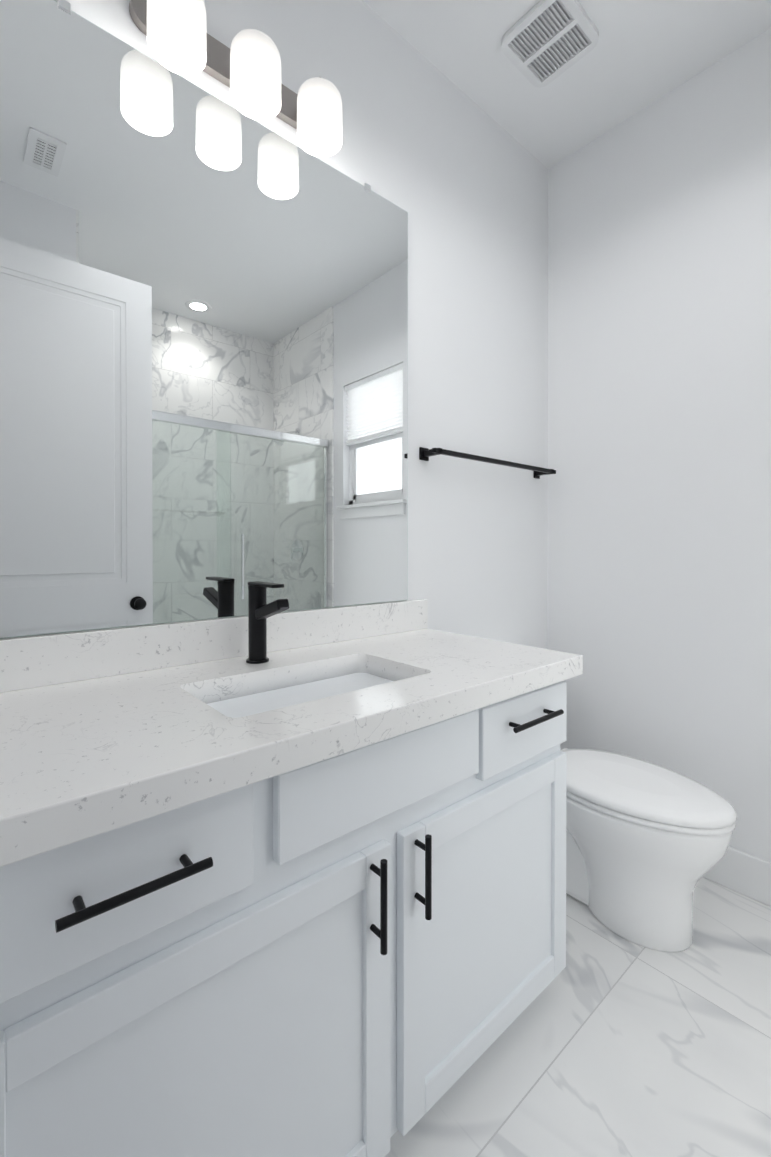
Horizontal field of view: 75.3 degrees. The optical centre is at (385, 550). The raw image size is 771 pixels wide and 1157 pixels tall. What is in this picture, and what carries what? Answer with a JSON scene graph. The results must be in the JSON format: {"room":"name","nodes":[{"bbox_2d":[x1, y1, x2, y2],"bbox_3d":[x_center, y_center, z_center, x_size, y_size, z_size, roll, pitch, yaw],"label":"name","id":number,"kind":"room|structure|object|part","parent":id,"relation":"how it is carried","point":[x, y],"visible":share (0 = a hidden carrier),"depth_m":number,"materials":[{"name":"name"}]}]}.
{"room":"bathroom","nodes":[
{"label":"bathroom","id":0,"kind":"room"},
{"bbox_2d":[0,599,427,692],"bbox_3d":[-0.338,0.220,1.311,1.260,0.100,0.021,0,1,-41],"label":"backsplash","id":1,"kind":"structure","parent":0,"relation":"attached to","point":[25,662],"depth_m":1.16,"materials":[{"name":"white stone"}]},
{"bbox_2d":[0,0,547,648],"bbox_3d":[-0.554,-0.268,1.217,3.520,2.856,0.120,0,1,-41],"label":"wall","id":2,"kind":"structure","parent":0,"point":[448,166],"depth_m":1.82,"materials":[{"name":"white paint"}]},
{"bbox_2d":[0,0,407,637],"bbox_3d":[-0.371,-0.484,1.287,1.174,1.305,0.009,0,1,-41],"label":"mirror","id":3,"kind":"object","parent":2,"relation":"attached to","point":[202,354],"visible":1,"depth_m":1.18,"materials":[{"name":"grey mirror"}]},
{"bbox_2d":[129,0,341,156],"bbox_3d":[-0.318,-1.163,1.218,0.522,0.177,0.174,0,1,-41],"label":"sconce","id":4,"kind":"object","parent":2,"relation":"attached to","point":[245,68],"visible":1,"depth_m":1.17,"materials":[{"name":"white glass"}]},
{"bbox_2d":[419,447,555,478],"bbox_3d":[0.420,-0.334,1.922,0.747,0.044,0.080,0,1,-41],"label":"towel bar","id":5,"kind":"object","parent":2,"relation":"attached to","point":[425,454],"visible":1,"depth_m":1.80,"materials":[{"name":"black metal"}]},
{"bbox_2d":[362,0,770,168],"bbox_3d":[0.317,-1.718,0.196,3.520,0.060,2.790,0,1,-41],"label":"ceiling","id":6,"kind":"structure","parent":0,"point":[641,55],"depth_m":1.71,"materials":[{"name":"white paint"}]},
{"bbox_2d":[501,0,598,87],"bbox_3d":[0.545,-1.690,1.659,0.255,0.015,0.240,0,1,-41],"label":"ceiling vent","id":7,"kind":"object","parent":6,"relation":"in","point":[545,43],"visible":1,"depth_m":1.65,"materials":[{"name":"white plastic"}]},
{"bbox_2d":[385,877,770,1156],"bbox_3d":[0.317,1.197,0.216,3.520,0.060,2.790,0,1,-41],"label":"floor","id":8,"kind":"structure","parent":0,"point":[608,1042],"depth_m":1.14,"materials":[{"name":"tile"}]},
{"bbox_2d":[0,669,582,1156],"bbox_3d":[-0.162,0.741,1.088,1.228,0.840,0.590,0,1,-41],"label":"bathroom vanity","id":9,"kind":"object","parent":8,"relation":"on","point":[276,879],"depth_m":0.77,"materials":[{"name":"white paint"}]},
{"bbox_2d":[0,629,582,852],"bbox_3d":[-0.156,0.297,1.099,1.260,0.051,0.580,0,1,-41],"label":"countertop","id":10,"kind":"structure","parent":9,"relation":"on","point":[74,755],"depth_m":0.83,"materials":[{"name":"white stone"}]},
{"bbox_2d":[240,581,291,664],"bbox_3d":[-0.278,0.174,1.178,0.055,0.194,0.157,0,1,-41],"label":"faucet","id":11,"kind":"object","parent":10,"relation":"on","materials":[{"name":"black metal"}]},
{"bbox_2d":[216,669,383,708],"bbox_3d":[-0.155,0.387,1.065,0.488,0.153,0.276,0,1,-41],"label":"sink","id":12,"kind":"object","parent":10,"relation":"in","point":[274,693],"depth_m":1.15,"materials":[{"name":"white ceramic"}]},
{"bbox_2d":[560,748,736,951],"bbox_3d":[0.698,0.782,1.679,0.406,0.750,0.809,0,1,-41],"label":"toilet","id":13,"kind":"object","parent":8,"relation":"on","point":[647,844],"visible":0.56,"depth_m":1.46,"materials":[{"name":"white ceramic"}]},
{"bbox_3d":[0.777,0.738,1.586,0.381,0.039,0.566,0,1,-41],"label":"lid","id":14,"kind":"part","parent":13,"relation":"part of","materials":[{"name":"white plastic"}]},
{"bbox_3d":[0.782,0.761,1.580,0.377,0.017,0.545,0,1,-41],"label":"seat","id":15,"kind":"part","parent":13,"relation":"part of","materials":[{"name":"white plastic"}]},
{"bbox_2d":[547,28,770,861],"bbox_3d":[1.605,-0.268,1.315,0.120,2.856,2.550,0,1,-41],"label":"wall","id":16,"kind":"structure","parent":0,"point":[659,434],"depth_m":1.85,"materials":[{"name":"white paint"}]},
{"bbox_2d":[702,846,770,906],"bbox_3d":[1.272,1.088,1.607,0.015,0.140,1.685,0,1,-41],"label":"baseboard","id":17,"kind":"structure","parent":16,"relation":"attached to","point":[743,873],"depth_m":1.67,"materials":[{"name":"white paint"}]}
]}

